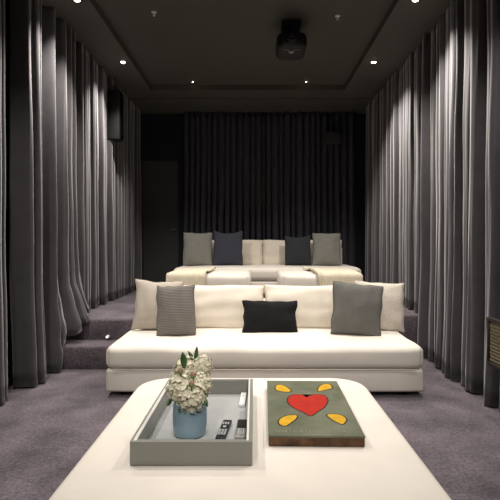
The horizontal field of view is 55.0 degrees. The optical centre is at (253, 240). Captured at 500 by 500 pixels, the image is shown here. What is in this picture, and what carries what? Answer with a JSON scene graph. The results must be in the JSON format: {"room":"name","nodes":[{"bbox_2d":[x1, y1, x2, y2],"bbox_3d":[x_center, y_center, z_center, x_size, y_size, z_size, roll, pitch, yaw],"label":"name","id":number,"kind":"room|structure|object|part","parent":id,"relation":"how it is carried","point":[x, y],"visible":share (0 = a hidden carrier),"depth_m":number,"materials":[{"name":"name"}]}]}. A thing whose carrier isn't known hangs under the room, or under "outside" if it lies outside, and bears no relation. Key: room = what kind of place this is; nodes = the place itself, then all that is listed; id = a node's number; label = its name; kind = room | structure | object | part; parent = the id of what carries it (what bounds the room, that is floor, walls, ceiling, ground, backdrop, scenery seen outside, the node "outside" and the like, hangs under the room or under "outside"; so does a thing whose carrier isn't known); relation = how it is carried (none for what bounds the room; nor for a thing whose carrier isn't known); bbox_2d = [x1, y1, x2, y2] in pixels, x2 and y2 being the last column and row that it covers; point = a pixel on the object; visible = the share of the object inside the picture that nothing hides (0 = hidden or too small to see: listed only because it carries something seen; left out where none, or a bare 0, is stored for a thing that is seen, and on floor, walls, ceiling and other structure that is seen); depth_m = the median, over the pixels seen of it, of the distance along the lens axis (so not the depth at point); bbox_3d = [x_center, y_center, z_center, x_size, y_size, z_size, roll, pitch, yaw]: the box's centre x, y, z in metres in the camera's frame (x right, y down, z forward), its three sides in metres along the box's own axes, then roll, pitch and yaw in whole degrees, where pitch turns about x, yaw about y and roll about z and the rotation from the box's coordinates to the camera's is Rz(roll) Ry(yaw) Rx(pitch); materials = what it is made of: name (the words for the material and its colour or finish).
{"room":"home theater","nodes":[
{"label":"home theater","id":0,"kind":"room"},
{"bbox_2d":[5,0,12,386],"bbox_3d":[-2.150,-0.600,3.320,0.100,3.700,10.240,0,0,0],"label":"wall","id":1,"kind":"structure","parent":0,"point":[7,2],"depth_m":4.11,"materials":[{"name":"black paint"}]},
{"bbox_2d":[0,0,7,404],"bbox_3d":[-1.970,-0.484,3.246,0.203,3.453,1.096,0,0,0],"label":"curtain","id":2,"kind":"object","parent":1,"relation":"hanging from","point":[3,291],"visible":1,"depth_m":3.73,"materials":[{"name":"grey fabric"}]},
{"bbox_2d":[9,0,45,387],"bbox_3d":[-1.952,-0.482,4.195,0.248,3.456,0.314,0,0,0],"label":"curtain","id":3,"kind":"object","parent":1,"relation":"hanging from","point":[26,187],"visible":1,"depth_m":4.06,"materials":[{"name":"grey fabric"}]},
{"bbox_2d":[42,6,89,371],"bbox_3d":[-1.894,-0.486,4.886,0.397,3.449,0.778,0,0,0],"label":"curtain","id":4,"kind":"object","parent":1,"relation":"hanging from","point":[66,308],"visible":0.94,"depth_m":4.75,"materials":[{"name":"grey fabric"}]},
{"bbox_2d":[76,41,107,308],"bbox_3d":[-1.978,-0.704,5.850,0.186,3.013,1.104,0,0,0],"label":"curtain","id":5,"kind":"object","parent":1,"relation":"hanging from","point":[91,78],"visible":0.92,"depth_m":5.72,"materials":[{"name":"grey fabric"}]},
{"bbox_2d":[107,90,123,141],"bbox_3d":[-1.942,-1.700,6.540,0.295,0.660,0.200,0,0,0],"label":"wall speaker","id":6,"kind":"object","parent":1,"relation":"attached to","point":[115,98],"visible":0.88,"depth_m":6.44,"materials":[{"name":"black plastic"}]},
{"bbox_2d":[120,92,123,139],"bbox_3d":[-1.802,-1.700,6.540,0.015,0.620,0.160,0,0,0],"label":"grille","id":7,"kind":"object","parent":6,"relation":"attached to","point":[121,94],"depth_m":6.53,"materials":[{"name":"black fabric"}]},
{"bbox_2d":[107,77,141,299],"bbox_3d":[-1.975,-0.702,7.329,0.161,3.016,1.782,0,0,0],"label":"curtain","id":8,"kind":"object","parent":1,"relation":"hanging from","point":[124,226],"visible":0.89,"depth_m":7.23,"materials":[{"name":"grey fabric"}]},
{"bbox_2d":[42,0,449,113],"bbox_3d":[-0.060,-2.310,3.320,4.080,0.200,10.040,0,0,0],"label":"ceiling","id":9,"kind":"structure","parent":1,"relation":"attached to","point":[403,26],"depth_m":6.37,"materials":[{"name":"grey paint"}]},
{"bbox_2d":[450,0,499,410],"bbox_3d":[1.870,-0.484,3.786,0.269,3.453,1.036,0,0,0],"label":"curtain","id":10,"kind":"object","parent":9,"relation":"hanging from","point":[476,272],"visible":0.98,"depth_m":3.90,"materials":[{"name":"grey fabric"}]},
{"bbox_2d":[129,98,372,99],"bbox_3d":[-0.050,-2.200,7.445,3.860,0.020,0.050,0,0,0],"label":"trim","id":11,"kind":"structure","parent":1,"relation":"attached to","point":[129,98],"depth_m":7.42,"materials":[{"name":"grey paint"}]},
{"bbox_2d":[66,290,417,343],"bbox_3d":[-0.060,1.030,6.650,4.040,0.440,3.340,0,0,0],"label":"platform","id":12,"kind":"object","parent":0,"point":[114,318],"depth_m":5.22,"materials":[{"name":"grey carpet"}]},
{"bbox_2d":[205,270,250,285],"bbox_3d":[-0.535,0.603,6.270,0.990,0.414,1.003,0,0,0],"label":"footstool","id":13,"kind":"object","parent":12,"relation":"on","point":[214,277],"visible":0.31,"depth_m":5.79,"materials":[{"name":"beige fabric"}]},
{"bbox_2d":[166,266,218,285],"bbox_3d":[-0.778,0.603,6.214,0.569,0.516,0.977,0,0,0],"label":"throw blanket","id":14,"kind":"object","parent":13,"relation":"on","point":[190,276],"visible":0.74,"depth_m":5.75,"materials":[{"name":"beige fabric"}]},
{"bbox_2d":[174,240,360,293],"bbox_3d":[0.195,0.395,7.470,2.764,0.831,1.139,0,0,0],"label":"sofa","id":15,"kind":"object","parent":12,"relation":"on","point":[263,262],"visible":0.37,"depth_m":7.67,"materials":[{"name":"beige fabric"}]},
{"bbox_2d":[183,233,211,265],"bbox_3d":[-0.883,0.125,7.535,0.458,0.520,0.184,0,0,-7],"label":"pillow","id":16,"kind":"object","parent":15,"relation":"on","point":[197,250],"visible":1,"depth_m":7.48,"materials":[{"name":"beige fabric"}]},
{"bbox_2d":[213,231,242,265],"bbox_3d":[-0.404,0.110,7.517,0.472,0.554,0.184,0,0,5],"label":"pillow","id":17,"kind":"object","parent":15,"relation":"on","point":[227,247],"visible":1,"depth_m":7.46,"materials":[{"name":"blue fabric"}]},
{"bbox_2d":[212,240,261,264],"bbox_3d":[-0.473,0.198,7.766,1.222,0.432,0.212,0,-8,0],"label":"cushion","id":18,"kind":"object","parent":15,"relation":"on","point":[251,249],"depth_m":7.69,"materials":[{"name":"beige fabric"}]},
{"bbox_2d":[174,264,360,280],"bbox_3d":[0.195,0.478,7.470,2.764,0.204,1.139,0,0,0],"label":"seat cushion","id":19,"kind":"object","parent":15,"relation":"on","point":[259,272],"depth_m":6.97,"materials":[{"name":"beige fabric"}]},
{"bbox_2d":[285,235,311,265],"bbox_3d":[0.685,0.146,7.530,0.420,0.486,0.179,0,0,-5],"label":"pillow","id":20,"kind":"object","parent":15,"relation":"on","point":[297,249],"visible":1,"depth_m":7.48,"materials":[{"name":"grey fabric"}]},
{"bbox_2d":[263,240,341,264],"bbox_3d":[0.783,0.197,7.767,1.279,0.431,0.211,0,-8,0],"label":"cushion","id":21,"kind":"object","parent":15,"relation":"on","point":[273,250],"depth_m":7.70,"materials":[{"name":"beige fabric"}]},
{"bbox_2d":[312,233,340,265],"bbox_3d":[1.140,0.130,7.535,0.451,0.509,0.182,0,0,1],"label":"pillow","id":22,"kind":"object","parent":15,"relation":"on","point":[326,247],"visible":1,"depth_m":7.48,"materials":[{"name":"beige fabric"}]},
{"bbox_2d":[277,270,318,285],"bbox_3d":[0.795,0.603,6.269,0.970,0.413,1.003,0,0,0],"label":"footstool","id":23,"kind":"object","parent":12,"relation":"on","point":[284,277],"visible":0.28,"depth_m":5.79,"materials":[{"name":"beige fabric"}]},
{"bbox_2d":[302,266,362,285],"bbox_3d":[1.013,0.603,6.225,0.634,0.515,0.979,0,0,-3],"label":"throw blanket","id":24,"kind":"object","parent":23,"relation":"on","point":[326,276],"visible":0.73,"depth_m":5.75,"materials":[{"name":"beige fabric"}]},
{"bbox_2d":[95,0,393,84],"bbox_3d":[-0.090,-2.340,2.915,2.940,0.100,8.330,0,0,0],"label":"ceiling","id":25,"kind":"structure","parent":0,"point":[203,42],"depth_m":5.38,"materials":[{"name":"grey paint"}]},
{"bbox_2d":[275,21,306,60],"bbox_3d":[0.390,-2.131,5.057,0.319,0.318,0.494,0,0,0],"label":"projector","id":26,"kind":"object","parent":25,"relation":"hanging from","point":[291,44],"visible":1,"depth_m":4.96,"materials":[{"name":"black plastic"}]},
{"bbox_2d":[0,358,499,499],"bbox_3d":[-0.060,1.300,3.320,4.280,0.100,10.240,0,0,0],"label":"floor","id":27,"kind":"structure","parent":0,"point":[46,428],"depth_m":3.17,"materials":[{"name":"grey carpet"}]},
{"bbox_2d":[62,340,116,368],"bbox_3d":[-1.653,1.153,4.860,0.855,0.255,0.380,0,0,0],"label":"step","id":28,"kind":"structure","parent":27,"relation":"on","point":[77,354],"depth_m":4.67,"materials":[{"name":"grey carpet"}]},
{"bbox_2d":[49,378,450,499],"bbox_3d":[-0.013,1.050,2.150,1.368,0.399,1.728,0,0,0],"label":"ottoman","id":29,"kind":"object","parent":27,"relation":"on","point":[387,467],"visible":0.47,"depth_m":1.80,"materials":[{"name":"beige fabric"}]},
{"bbox_2d":[130,379,252,464],"bbox_3d":[-0.238,0.803,2.230,0.464,0.091,0.830,0,0,0],"label":"tray","id":30,"kind":"object","parent":29,"relation":"on","point":[154,442],"visible":0.82,"depth_m":1.96,"materials":[{"name":"grey paint"}]},
{"bbox_3d":[-0.458,0.804,2.230,0.024,0.090,0.782,0,0,0],"label":"panel","id":31,"kind":"part","parent":30,"relation":"part of","materials":[{"name":"grey paint"}]},
{"bbox_2d":[173,401,206,438],"bbox_3d":[-0.278,0.758,2.083,0.148,0.158,0.148,0,0,0],"label":"vase","id":32,"kind":"object","parent":30,"relation":"in","point":[190,425],"visible":0.57,"depth_m":2.02,"materials":[{"name":"blue ceramic"}]},
{"bbox_2d":[165,373,194,411],"bbox_3d":[-0.313,0.693,2.073,0.148,0.250,0.147,0,0,0],"label":"hydrangea","id":33,"kind":"object","parent":32,"relation":"in","point":[177,381],"visible":0.59,"depth_m":2.04,"materials":[{"name":"beige plant"}]},
{"bbox_2d":[177,367,182,375],"bbox_3d":[-0.307,0.619,2.067,0.033,0.159,0.065,0,0,36],"label":"rosebud","id":34,"kind":"object","parent":32,"relation":"in","point":[179,370],"visible":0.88,"depth_m":2.04,"materials":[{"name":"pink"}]},
{"bbox_2d":[170,352,197,378],"bbox_3d":[-0.301,0.647,2.133,0.134,0.341,0.147,0,0,0],"label":"hydrangea","id":35,"kind":"object","parent":32,"relation":"in","point":[186,364],"visible":0.35,"depth_m":2.10,"materials":[{"name":"beige plant"}]},
{"bbox_2d":[176,381,207,413],"bbox_3d":[-0.263,0.705,2.039,0.141,0.223,0.136,0,0,0],"label":"hydrangea","id":36,"kind":"object","parent":32,"relation":"in","point":[193,399],"visible":0.88,"depth_m":2.00,"materials":[{"name":"beige plant"}]},
{"bbox_2d":[189,380,194,390],"bbox_3d":[-0.268,0.637,2.028,0.026,0.124,0.115,0,0,-13],"label":"rosebud","id":37,"kind":"object","parent":32,"relation":"in","point":[191,382],"visible":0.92,"depth_m":1.98,"materials":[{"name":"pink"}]},
{"bbox_2d":[190,371,195,380],"bbox_3d":[-0.263,0.623,2.047,0.026,0.150,0.082,0,0,-13],"label":"rosebud","id":38,"kind":"object","parent":32,"relation":"in","point":[192,374],"visible":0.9,"depth_m":2.01,"materials":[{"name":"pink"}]},
{"bbox_2d":[188,347,212,374],"bbox_3d":[-0.239,0.640,2.147,0.112,0.354,0.120,0,0,-13],"label":"hydrangea","id":39,"kind":"object","parent":32,"relation":"in","point":[202,363],"visible":0.76,"depth_m":2.12,"materials":[{"name":"beige plant"}]},
{"bbox_2d":[189,371,212,404],"bbox_3d":[-0.229,0.691,2.090,0.146,0.252,0.119,0,0,36],"label":"hydrangea","id":40,"kind":"object","parent":32,"relation":"in","point":[201,378],"visible":0.56,"depth_m":2.07,"materials":[{"name":"beige plant"}]},
{"bbox_3d":[-0.238,0.804,1.827,0.464,0.090,0.024,0,0,0],"label":"panel","id":41,"kind":"part","parent":30,"relation":"part of","materials":[{"name":"grey paint"}]},
{"bbox_3d":[-0.238,0.804,2.633,0.464,0.090,0.024,0,0,0],"label":"panel","id":42,"kind":"part","parent":30,"relation":"part of","materials":[{"name":"grey paint"}]},
{"bbox_2d":[216,420,231,438],"bbox_3d":[-0.131,0.826,2.100,0.040,0.020,0.200,0,0,6],"label":"remote control","id":43,"kind":"object","parent":30,"relation":"in","point":[225,426],"visible":0.97,"depth_m":2.08,"materials":[{"name":"black plastic"}]},
{"bbox_2d":[235,419,246,438],"bbox_3d":[-0.055,0.826,2.105,0.044,0.020,0.201,0,0,1],"label":"remote control","id":44,"kind":"object","parent":30,"relation":"in","point":[241,428],"visible":0.92,"depth_m":2.08,"materials":[{"name":"black plastic"}]},
{"bbox_2d":[239,392,246,406],"bbox_3d":[-0.058,0.827,2.510,0.030,0.018,0.190,0,0,2],"label":"remote control","id":45,"kind":"object","parent":30,"relation":"in","point":[242,401],"visible":1,"depth_m":2.48,"materials":[{"name":"white plastic"}]},
{"bbox_3d":[-0.018,0.804,2.230,0.024,0.090,0.782,0,0,0],"label":"panel","id":46,"kind":"part","parent":30,"relation":"part of","materials":[{"name":"grey paint"}]},
{"bbox_2d":[267,381,364,446],"bbox_3d":[0.267,0.826,2.370,0.400,0.046,0.780,0,0,1],"label":"book","id":47,"kind":"object","parent":29,"relation":"on","point":[300,413],"visible":1,"depth_m":2.21,"materials":[{"name":"green paper"}]},
{"bbox_2d":[106,285,422,393],"bbox_3d":[0.085,0.840,4.399,2.584,0.821,1.199,0,0,0],"label":"sofa","id":48,"kind":"object","parent":27,"relation":"on","point":[390,361],"visible":0.62,"depth_m":3.83,"materials":[{"name":"beige fabric"}]},
{"bbox_2d":[131,279,183,330],"bbox_3d":[-0.913,0.610,4.569,0.484,0.495,0.212,0,0,-6],"label":"pillow","id":49,"kind":"object","parent":48,"relation":"on","point":[145,316],"visible":0.59,"depth_m":4.50,"materials":[{"name":"beige fabric"}]},
{"bbox_2d":[156,285,195,335],"bbox_3d":[-0.701,0.625,4.310,0.357,0.450,0.198,0,0,-7],"label":"pillow","id":50,"kind":"object","parent":48,"relation":"on","point":[175,304],"visible":1,"depth_m":4.26,"materials":[{"name":"grey fabric"}]},
{"bbox_2d":[194,285,263,327],"bbox_3d":[-0.518,0.651,4.695,1.230,0.441,0.254,0,-10,0],"label":"cushion","id":51,"kind":"object","parent":48,"relation":"on","point":[219,306],"depth_m":4.60,"materials":[{"name":"beige fabric"}]},
{"bbox_2d":[106,328,422,367],"bbox_3d":[0.085,0.924,4.400,2.583,0.197,1.198,0,0,0],"label":"seat cushion","id":52,"kind":"object","parent":48,"relation":"on","point":[226,347],"depth_m":3.82,"materials":[{"name":"beige fabric"}]},
{"bbox_2d":[242,300,297,332],"bbox_3d":[0.147,0.699,4.408,0.518,0.302,0.162,0,0,5],"label":"pillow","id":53,"kind":"object","parent":48,"relation":"on","point":[258,316],"visible":0.9,"depth_m":4.36,"materials":[{"name":"black fabric"}]},
{"bbox_2d":[265,285,332,327],"bbox_3d":[0.704,0.651,4.705,1.211,0.436,0.265,0,-10,0],"label":"cushion","id":54,"kind":"object","parent":48,"relation":"on","point":[314,309],"depth_m":4.60,"materials":[{"name":"beige fabric"}]},
{"bbox_2d":[331,281,383,335],"bbox_3d":[0.931,0.618,4.324,0.486,0.501,0.207,0,0,4],"label":"pillow","id":55,"kind":"object","parent":48,"relation":"on","point":[357,309],"visible":0.98,"depth_m":4.26,"materials":[{"name":"grey fabric"}]},
{"bbox_2d":[354,280,404,331],"bbox_3d":[1.184,0.616,4.558,0.494,0.473,0.192,0,0,7],"label":"pillow","id":56,"kind":"object","parent":48,"relation":"on","point":[392,314],"visible":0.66,"depth_m":4.49,"materials":[{"name":"beige fabric"}]},
{"bbox_2d":[140,114,365,281],"bbox_3d":[-0.060,-0.600,8.390,4.080,3.700,0.100,0,0,0],"label":"wall","id":57,"kind":"structure","parent":0,"point":[161,135],"depth_m":8.34,"materials":[{"name":"black paint"}]},
{"bbox_2d":[140,157,181,281],"bbox_3d":[-1.635,-0.320,8.355,0.770,2.260,0.119,0,0,0],"label":"door","id":58,"kind":"structure","parent":57,"relation":"in","point":[161,177],"depth_m":8.37,"materials":[{"name":"grey paint"}]},
{"bbox_2d":[184,111,264,245],"bbox_3d":[-0.515,-0.704,8.267,1.414,3.013,0.249,0,0,0],"label":"curtain","id":59,"kind":"object","parent":57,"relation":"hanging from","point":[206,135],"visible":0.68,"depth_m":8.23,"materials":[{"name":"black fabric"}]},
{"bbox_2d":[266,111,355,266],"bbox_3d":[0.980,-0.703,8.271,1.565,3.015,0.244,0,0,0],"label":"curtain","id":60,"kind":"object","parent":57,"relation":"hanging from","point":[319,193],"visible":0.7,"depth_m":8.22,"materials":[{"name":"black fabric"}]},
{"bbox_2d":[324,132,340,144],"bbox_3d":[1.320,-1.730,8.174,0.260,0.200,0.332,0,0,0],"label":"wall speaker","id":61,"kind":"object","parent":57,"relation":"attached to","point":[330,138],"visible":1,"depth_m":8.01,"materials":[{"name":"grey fabric"}]},
{"bbox_2d":[326,132,339,142],"bbox_3d":[1.320,-1.730,8.015,0.240,0.180,0.014,0,0,0],"label":"grille","id":62,"kind":"object","parent":61,"relation":"attached to","point":[331,137],"depth_m":8.01,"materials":[{"name":"grey fabric"}]},
{"bbox_2d":[365,85,384,282],"bbox_3d":[1.884,-0.704,7.395,0.160,3.012,1.254,0,0,0],"label":"curtain","id":63,"kind":"object","parent":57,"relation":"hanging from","point":[375,110],"visible":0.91,"depth_m":7.26,"materials":[{"name":"grey fabric"}]},
{"bbox_2d":[384,43,421,312],"bbox_3d":[1.886,-0.703,6.040,0.162,3.014,1.424,0,0,0],"label":"curtain","id":64,"kind":"object","parent":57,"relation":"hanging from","point":[402,206],"visible":0.92,"depth_m":5.95,"materials":[{"name":"grey fabric"}]},
{"bbox_2d":[417,0,455,377],"bbox_3d":[1.870,-0.484,4.765,0.254,3.452,0.915,0,0,0],"label":"curtain","id":65,"kind":"object","parent":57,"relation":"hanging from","point":[438,74],"visible":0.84,"depth_m":4.72,"materials":[{"name":"grey fabric"}]},
{"bbox_2d":[487,317,499,370],"bbox_3d":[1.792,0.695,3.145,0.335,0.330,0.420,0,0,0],"label":"chair","id":66,"kind":"object","parent":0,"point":[493,324],"visible":1,"depth_m":3.28,"materials":[{"name":"brown wood"}]},
{"bbox_3d":[1.647,0.695,3.145,0.012,0.280,0.370,0,0,0],"label":"panel","id":67,"kind":"part","parent":66,"relation":"part of","materials":[{"name":"beige"}]}
]}

